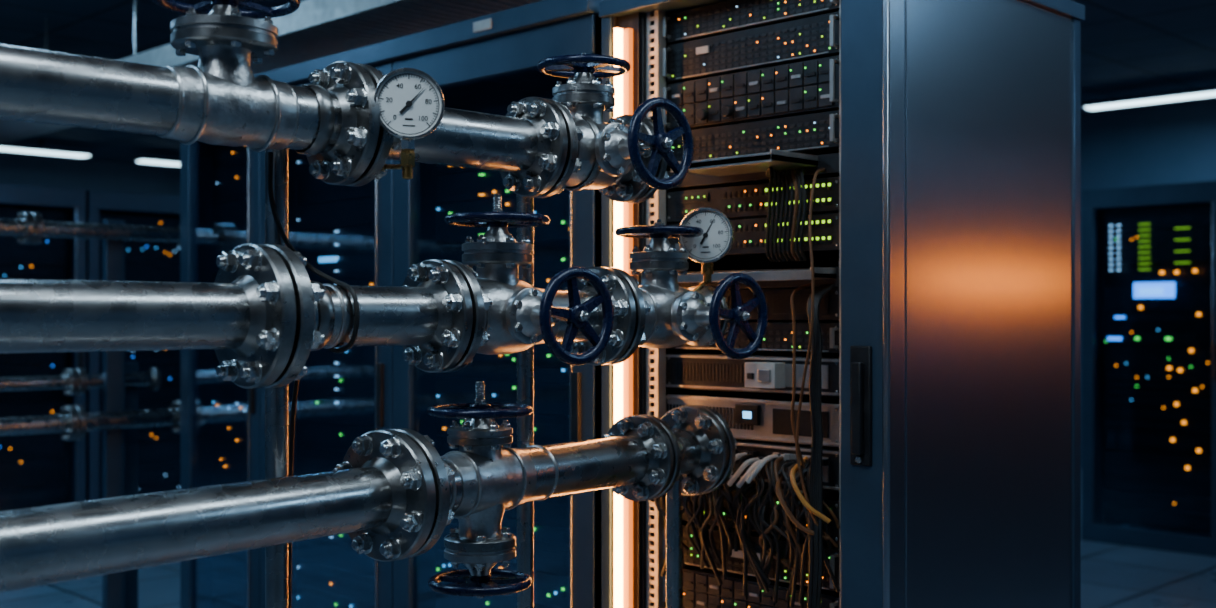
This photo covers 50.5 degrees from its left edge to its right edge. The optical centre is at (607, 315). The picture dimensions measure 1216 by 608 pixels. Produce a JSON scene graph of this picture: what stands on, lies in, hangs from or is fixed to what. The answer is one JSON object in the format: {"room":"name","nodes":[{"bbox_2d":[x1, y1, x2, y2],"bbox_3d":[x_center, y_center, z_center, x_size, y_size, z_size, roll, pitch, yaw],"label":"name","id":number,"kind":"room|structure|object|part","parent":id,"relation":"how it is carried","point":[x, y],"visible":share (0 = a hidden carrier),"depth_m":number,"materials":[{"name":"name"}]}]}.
{"room":"data center","nodes":[
{"label":"data center","id":0,"kind":"room"},
{"bbox_2d":[0,153,179,195],"bbox_3d":[-6.894,-0.200,12.975,12.800,3.000,0.100,0,0,-45],"label":"wall","id":1,"kind":"structure","parent":0,"point":[15,169],"depth_m":14.10,"materials":[{"name":"blue paint"}]},
{"bbox_2d":[0,0,1215,167],"bbox_3d":[-0.849,-1.750,6.930,17.000,0.100,12.600,0,0,45],"label":"ceiling","id":2,"kind":"structure","parent":0,"point":[1129,47],"depth_m":8.02,"materials":[{"name":"tile"}]},
{"bbox_2d":[0,140,92,157],"bbox_3d":[-5.498,-1.640,12.498,0.940,0.120,0.190,0,0,-45],"label":"ceiling light","id":3,"kind":"object","parent":2,"relation":"attached to","point":[39,149],"depth_m":12.47,"materials":[{"name":"white plastic"}]},
{"bbox_2d":[134,156,179,165],"bbox_3d":[-4.313,-1.640,13.683,1.390,0.120,0.190,0,0,-45],"label":"ceiling light","id":4,"kind":"object","parent":2,"relation":"attached to","point":[141,159],"depth_m":13.28,"materials":[{"name":"white plastic"}]},
{"bbox_2d":[0,0,540,144],"bbox_3d":[-1.768,-1.375,5.657,0.412,0.650,8.500,0,0,-45],"label":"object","id":5,"kind":"structure","parent":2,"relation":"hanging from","point":[317,28],"depth_m":4.76,"materials":[{"name":"metal"}]},
{"bbox_2d":[1081,86,1215,109],"bbox_3d":[5.013,-1.635,8.443,0.170,0.130,3.890,0,0,-45],"label":"ceiling light","id":6,"kind":"object","parent":2,"relation":"attached to","point":[1209,91],"depth_m":9.41,"materials":[{"name":"white plastic"}]},
{"bbox_2d":[0,469,1215,607],"bbox_3d":[-0.849,1.350,6.930,12.600,0.100,17.000,0,0,-45],"label":"floor","id":7,"kind":"structure","parent":0,"point":[1112,575],"depth_m":6.22,"materials":[{"name":"tile"}]},
{"bbox_2d":[0,184,85,510],"bbox_3d":[-3.692,0.275,7.680,0.800,2.050,0.918,0,0,-45],"label":"rack","id":8,"kind":"object","parent":7,"relation":"on","point":[37,470],"visible":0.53,"depth_m":7.55,"materials":[{"name":"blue metal"}]},
{"bbox_2d":[102,220,124,607],"bbox_3d":[-2.065,0.450,5.388,0.160,1.700,0.120,0,0,-45],"label":"vertical support post","id":9,"kind":"object","parent":7,"relation":"on","point":[113,251],"visible":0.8,"depth_m":5.37,"materials":[{"name":"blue metal"}]},
{"bbox_2d":[0,367,160,395],"bbox_3d":[-3.550,0.270,3.946,4.540,0.112,0.112,0,0,-45],"label":"pipe","id":10,"kind":"object","parent":9,"relation":"attached to","point":[74,381],"visible":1,"depth_m":5.27,"materials":[{"name":"metal"}]},
{"bbox_2d":[0,400,179,440],"bbox_3d":[-3.337,0.430,4.016,4.940,0.144,0.144,0,0,-45],"label":"pipe","id":11,"kind":"object","parent":9,"relation":"attached to","point":[72,422],"visible":0.61,"depth_m":5.18,"materials":[{"name":"metal"}]},
{"bbox_2d":[125,362,137,607],"bbox_3d":[-2.058,0.750,5.522,0.160,1.100,0.120,0,0,-45],"label":"stand","id":12,"kind":"object","parent":7,"relation":"on","point":[131,392],"visible":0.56,"depth_m":5.51,"materials":[{"name":"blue metal"}]},
{"bbox_2d":[86,190,179,500],"bbox_3d":[-3.112,0.275,8.260,0.800,2.050,0.918,0,0,-45],"label":"rack","id":13,"kind":"object","parent":7,"relation":"on","point":[158,446],"visible":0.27,"depth_m":7.99,"materials":[{"name":"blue metal"}]},
{"bbox_2d":[180,141,259,607],"bbox_3d":[-1.145,0.250,5.141,0.918,2.100,0.600,0,0,-45],"label":"rack","id":14,"kind":"object","parent":7,"relation":"on","point":[220,185],"visible":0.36,"depth_m":5.00,"materials":[{"name":"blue metal"}]},
{"bbox_2d":[265,84,334,607],"bbox_3d":[-0.542,0.454,2.219,0.120,1.692,0.225,0,0,-45],"label":"support post","id":15,"kind":"object","parent":7,"relation":"on","point":[276,398],"visible":0.39,"depth_m":2.24,"materials":[{"name":"metal"}]},
{"bbox_2d":[268,152,359,607],"bbox_3d":[-0.523,0.505,2.213,0.099,1.570,0.201,0,0,-45],"label":"cable","id":16,"kind":"object","parent":15,"relation":"attached to","point":[309,266],"visible":0.79,"depth_m":2.22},
{"bbox_2d":[0,43,672,202],"bbox_3d":[-1.334,-0.332,1.353,4.006,0.212,0.212,0,0,-45],"label":"pipe","id":17,"kind":"object","parent":15,"relation":"on","point":[533,148],"visible":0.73,"depth_m":2.17,"materials":[{"name":"metal"}]},
{"bbox_2d":[151,0,299,151],"bbox_3d":[-0.615,-0.409,2.072,0.236,0.281,0.236,0,0,-45],"label":"valve","id":18,"kind":"object","parent":17,"relation":"attached to","point":[225,104],"visible":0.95,"depth_m":2.03,"materials":[{"name":"metal"}]},
{"bbox_2d":[373,68,444,178],"bbox_3d":[-0.350,-0.325,2.228,0.121,0.184,0.126,0,0,-15],"label":"pressure gauge","id":19,"kind":"object","parent":17,"relation":"attached to","point":[411,102],"visible":0.98,"depth_m":2.17,"materials":[{"name":"metal"}]},
{"bbox_3d":[-0.376,-0.268,2.227,0.027,0.070,0.124,0,0,-45],"label":"gauge stem","id":20,"kind":"part","parent":19,"relation":"part of","materials":[{"name":"metal"}]},
{"bbox_2d":[537,53,692,189],"bbox_3d":[0.003,-0.390,2.586,0.220,0.294,0.339,0,0,-45],"label":"valve","id":21,"kind":"object","parent":17,"relation":"attached to","point":[617,149],"visible":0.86,"depth_m":2.55,"materials":[{"name":"metal"}]},
{"bbox_3d":[0.043,-0.332,2.545,0.178,0.178,0.223,0,0,-45],"label":"stem and handwheel","id":22,"kind":"part","parent":21,"relation":"part of","materials":[{"name":"metal"}]},
{"bbox_2d":[0,243,727,388],"bbox_3d":[-1.254,0.000,1.433,4.232,0.236,0.236,0,0,-45],"label":"pipe","id":23,"kind":"object","parent":15,"relation":"attached to","point":[260,316],"visible":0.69,"depth_m":2.05,"materials":[{"name":"metal"}]},
{"bbox_2d":[444,194,613,365],"bbox_3d":[-0.160,-0.072,2.422,0.230,0.323,0.351,0,0,-45],"label":"valve","id":24,"kind":"object","parent":23,"relation":"attached to","point":[521,316],"visible":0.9,"depth_m":2.39,"materials":[{"name":"metal"}]},
{"bbox_3d":[-0.117,0.000,2.379,0.178,0.178,0.230,0,0,-45],"label":"stem and handwheel","id":25,"kind":"part","parent":24,"relation":"part of","materials":[{"name":"metal"}]},
{"bbox_2d":[615,219,767,358],"bbox_3d":[0.166,-0.060,2.744,0.230,0.299,0.346,0,0,-45],"label":"valve","id":26,"kind":"object","parent":23,"relation":"attached to","point":[678,316],"visible":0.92,"depth_m":2.71,"materials":[{"name":"metal"}]},
{"bbox_3d":[0.206,0.000,2.703,0.178,0.178,0.230,0,0,-45],"label":"stem and handwheel","id":27,"kind":"part","parent":26,"relation":"part of","materials":[{"name":"metal"}]},
{"bbox_2d":[678,207,733,291],"bbox_3d":[0.219,-0.141,2.859,0.124,0.199,0.041,0,0,16],"label":"pressure gauge","id":28,"kind":"object","parent":23,"relation":"attached to","point":[716,240],"visible":0.87,"depth_m":2.84,"materials":[{"name":"metal"}]},
{"bbox_3d":[0.205,-0.084,2.863,0.057,0.086,0.026,0,0,-2],"label":"gauge stem","id":29,"kind":"part","parent":28,"relation":"part of","materials":[{"name":"metal"}]},
{"bbox_2d":[260,61,392,607],"bbox_3d":[-0.646,0.250,4.643,0.918,2.100,0.800,0,0,-45],"label":"rack","id":30,"kind":"object","parent":7,"relation":"on","point":[345,233],"visible":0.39,"depth_m":4.42,"materials":[{"name":"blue metal"}]},
{"bbox_2d":[393,13,601,607],"bbox_3d":[-0.042,0.250,4.038,0.918,2.100,0.900,0,0,-45],"label":"rack","id":31,"kind":"object","parent":7,"relation":"on","point":[487,75],"depth_m":3.76,"materials":[{"name":"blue metal"}]},
{"bbox_2d":[517,115,600,607],"bbox_3d":[-0.114,0.445,2.670,0.120,1.710,0.293,0,0,-45],"label":"support post","id":32,"kind":"object","parent":7,"relation":"on","point":[525,359],"visible":0.34,"depth_m":2.72,"materials":[{"name":"metal"}]},
{"bbox_2d":[666,475,683,607],"bbox_3d":[0.151,0.832,2.946,0.120,0.936,0.120,0,0,-45],"label":"support post","id":33,"kind":"object","parent":7,"relation":"on","point":[674,495],"visible":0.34,"depth_m":2.93,"materials":[{"name":"metal"}]},
{"bbox_2d":[599,0,1084,607],"bbox_3d":[0.613,0.240,3.384,0.947,2.120,0.882,0,0,-45],"label":"rack","id":34,"kind":"object","parent":7,"relation":"on","point":[959,263],"visible":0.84,"depth_m":3.03,"materials":[{"name":"grey metal"}]},
{"bbox_2d":[254,0,605,84],"bbox_3d":[-0.828,-0.830,4.246,0.136,0.060,2.315,0,0,-45],"label":"header beam","id":35,"kind":"structure","parent":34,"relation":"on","point":[542,12],"depth_m":3.79,"materials":[{"name":"blue metal"}]},
{"bbox_3d":[0.123,0.220,3.313,0.030,2.000,0.041,0,0,-45],"label":"mounting rail","id":36,"kind":"part","parent":34,"relation":"part of","materials":[{"name":"metal"}]},
{"bbox_2d":[655,167,839,607],"bbox_3d":[0.306,0.287,3.072,0.541,1.264,0.114,0,0,45],"label":"cables","id":37,"kind":"object","parent":34,"relation":"in","point":[812,501],"visible":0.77,"depth_m":2.96,"materials":[{"name":"black plastic"}]},
{"bbox_2d":[663,55,838,130],"bbox_3d":[0.526,-0.535,3.309,0.572,0.118,0.531,0,0,-45],"label":"server","id":38,"kind":"object","parent":34,"relation":"in","point":[810,86],"visible":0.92,"depth_m":3.09,"materials":[{"name":"metal"}]},
{"bbox_2d":[696,105,732,119],"bbox_3d":[0.261,-0.500,3.175,0.016,0.028,0.108,0,0,-45],"label":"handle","id":39,"kind":"object","parent":38,"relation":"attached to","point":[726,111],"depth_m":3.15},
{"bbox_2d":[663,521,838,591],"bbox_3d":[0.526,0.580,3.309,0.572,0.098,0.531,0,0,-45],"label":"panel","id":40,"kind":"object","parent":34,"relation":"in","point":[733,564],"visible":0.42,"depth_m":3.11,"materials":[{"name":"metal"}]},
{"bbox_2d":[730,549,768,561],"bbox_3d":[0.342,0.579,3.114,0.004,0.018,0.120,0,0,-45],"label":"label","id":41,"kind":"object","parent":40,"relation":"attached to","point":[739,554],"visible":0.21,"depth_m":3.13,"materials":[{"name":"paper"}]},
{"bbox_2d":[663,11,838,82],"bbox_3d":[0.526,-0.647,3.309,0.572,0.093,0.531,0,0,-45],"label":"server","id":42,"kind":"object","parent":34,"relation":"in","point":[815,37],"visible":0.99,"depth_m":3.11,"materials":[{"name":"metal"}]},
{"bbox_2d":[696,46,708,54],"bbox_3d":[0.236,-0.663,3.220,0.004,0.017,0.040,0,0,-45],"label":"label","id":43,"kind":"object","parent":42,"relation":"attached to","point":[705,49],"visible":1,"depth_m":3.22,"materials":[{"name":"paper"}]},
{"bbox_2d":[663,0,838,43],"bbox_3d":[0.526,-0.738,3.309,0.572,0.073,0.531,0,0,-45],"label":"server","id":44,"kind":"object","parent":34,"relation":"in","point":[731,16],"visible":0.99,"depth_m":3.15,"materials":[{"name":"metal"}]},
{"bbox_2d":[663,564,838,607],"bbox_3d":[0.526,0.690,3.309,0.572,0.098,0.531,0,0,-45],"label":"server","id":45,"kind":"object","parent":34,"relation":"in","point":[701,588],"depth_m":3.16,"materials":[{"name":"black metal"}]},
{"bbox_2d":[666,391,838,446],"bbox_3d":[0.532,0.250,3.315,0.556,0.098,0.532,0,0,-45],"label":"server","id":46,"kind":"object","parent":34,"relation":"in","point":[775,425],"visible":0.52,"depth_m":3.09,"materials":[{"name":"silver metal"}]},
{"bbox_2d":[735,404,759,424],"bbox_3d":[0.336,0.238,3.115,0.014,0.047,0.070,0,0,-45],"label":"display","id":47,"kind":"object","parent":46,"relation":"attached to","point":[744,414],"visible":1,"depth_m":3.11,"materials":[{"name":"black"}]},
{"bbox_2d":[666,351,838,396],"bbox_3d":[0.532,0.140,3.315,0.556,0.088,0.532,0,0,-45],"label":"server","id":48,"kind":"object","parent":34,"relation":"in","point":[715,370],"visible":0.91,"depth_m":3.17,"materials":[{"name":"metal"}]},
{"bbox_2d":[745,362,784,388],"bbox_3d":[0.369,0.140,3.057,0.049,0.060,0.090,0,0,-45],"label":"module","id":49,"kind":"object","parent":48,"relation":"attached to","point":[771,375],"visible":1,"depth_m":3.03,"materials":[{"name":"plastic"}]},
{"bbox_2d":[667,177,838,262],"bbox_3d":[0.533,-0.234,3.315,0.553,0.165,0.530,0,0,-45],"label":"switch","id":50,"kind":"object","parent":34,"relation":"in","point":[746,201],"depth_m":3.11,"materials":[{"name":"metal"}]},
{"bbox_3d":[0.533,-0.193,3.315,0.554,0.084,0.531,0,0,-45],"label":"network switch","id":51,"kind":"part","parent":50,"relation":"part of","materials":[{"name":"black metal"}]},
{"bbox_2d":[667,322,838,352],"bbox_3d":[0.526,0.050,3.309,0.572,0.068,0.531,0,0,-45],"label":"server","id":52,"kind":"object","parent":34,"relation":"in","point":[778,336],"visible":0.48,"depth_m":3.04,"materials":[{"name":"metal"}]},
{"bbox_2d":[667,110,838,165],"bbox_3d":[0.526,-0.427,3.309,0.572,0.083,0.531,0,0,-45],"label":"server","id":53,"kind":"object","parent":34,"relation":"in","point":[815,133],"depth_m":3.08,"materials":[{"name":"black metal"}]},
{"bbox_2d":[667,149,838,187],"bbox_3d":[0.431,-0.349,3.214,0.615,0.044,0.531,0,0,-45],"label":"shelf","id":54,"kind":"object","parent":34,"relation":"in","point":[749,167],"depth_m":2.98,"materials":[{"name":"black metal"}]},
{"bbox_2d":[678,267,838,288],"bbox_3d":[0.460,-0.089,3.242,0.535,0.044,0.531,0,0,-45],"label":"shelf","id":55,"kind":"object","parent":34,"relation":"in","point":[769,278],"depth_m":3.00,"materials":[{"name":"grey metal"}]},
{"bbox_2d":[682,479,838,543],"bbox_3d":[0.533,0.470,3.315,0.554,0.098,0.531,0,0,-45],"label":"panel","id":56,"kind":"object","parent":34,"relation":"in","point":[832,501],"visible":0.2,"depth_m":3.06,"materials":[{"name":"metal"}]},
{"bbox_2d":[723,288,838,319],"bbox_3d":[0.533,-0.027,3.316,0.553,0.073,0.532,0,0,-45],"label":"server","id":57,"kind":"object","parent":34,"relation":"in","point":[777,300],"depth_m":3.03,"materials":[{"name":"black metal"}]},
{"bbox_2d":[728,438,838,490],"bbox_3d":[0.532,0.352,3.315,0.556,0.093,0.532,0,0,-45],"label":"panel","id":58,"kind":"object","parent":34,"relation":"in","point":[830,473],"visible":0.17,"depth_m":3.03,"materials":[{"name":"metal"}]},
{"bbox_3d":[0.547,0.220,2.929,0.030,2.000,0.032,0,0,-45],"label":"mounting rail","id":59,"kind":"part","parent":34,"relation":"part of","materials":[{"name":"metal"}]},
{"bbox_3d":[0.545,0.195,2.802,0.028,0.260,0.052,0,0,-45],"label":"door handle","id":60,"kind":"part","parent":34,"relation":"part of","materials":[{"name":"metal"}]},
{"bbox_3d":[0.937,0.230,3.115,0.830,2.020,0.020,0,0,-45],"label":"panel","id":61,"kind":"part","parent":34,"relation":"part of","materials":[{"name":"metal"}]},
{"bbox_2d":[1082,181,1215,556],"bbox_3d":[3.345,0.285,7.517,0.918,2.030,0.800,0,0,-45],"label":"rack","id":62,"kind":"object","parent":7,"relation":"on","point":[1149,252],"visible":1,"depth_m":7.29,"materials":[{"name":"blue metal"}]},
{"bbox_2d":[1081,101,1215,468],"bbox_3d":[3.642,-0.200,11.420,0.100,3.000,17.000,0,0,-45],"label":"wall","id":63,"kind":"structure","parent":0,"point":[1174,144],"depth_m":10.58,"materials":[{"name":"blue paint"}]},
{"bbox_3d":[-5.339,-0.200,2.440,0.100,3.000,17.000,0,0,-45],"label":"wall","id":64,"kind":"structure","parent":0,"visible":0},
{"bbox_2d":[0,212,179,246],"bbox_3d":[-3.447,-0.345,3.907,4.630,0.128,0.128,0,0,-45],"label":"pipe","id":65,"kind":"object","parent":64,"relation":"attached to","point":[29,227],"visible":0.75,"depth_m":5.18,"materials":[{"name":"metal"}]},
{"bbox_2d":[0,405,737,592],"bbox_3d":[-1.090,0.312,1.343,0.228,0.228,4.313,0,0,38],"label":"pipe","id":66,"kind":"object","parent":64,"relation":"attached to","point":[394,495],"visible":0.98,"depth_m":2.14,"materials":[{"name":"metal"}]},
{"bbox_2d":[427,381,536,597],"bbox_3d":[-0.242,0.328,2.439,0.212,0.409,0.200,0,0,-45],"label":"valve","id":67,"kind":"object","parent":66,"relation":"attached to","point":[497,477],"visible":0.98,"depth_m":2.40,"materials":[{"name":"metal"}]}
]}

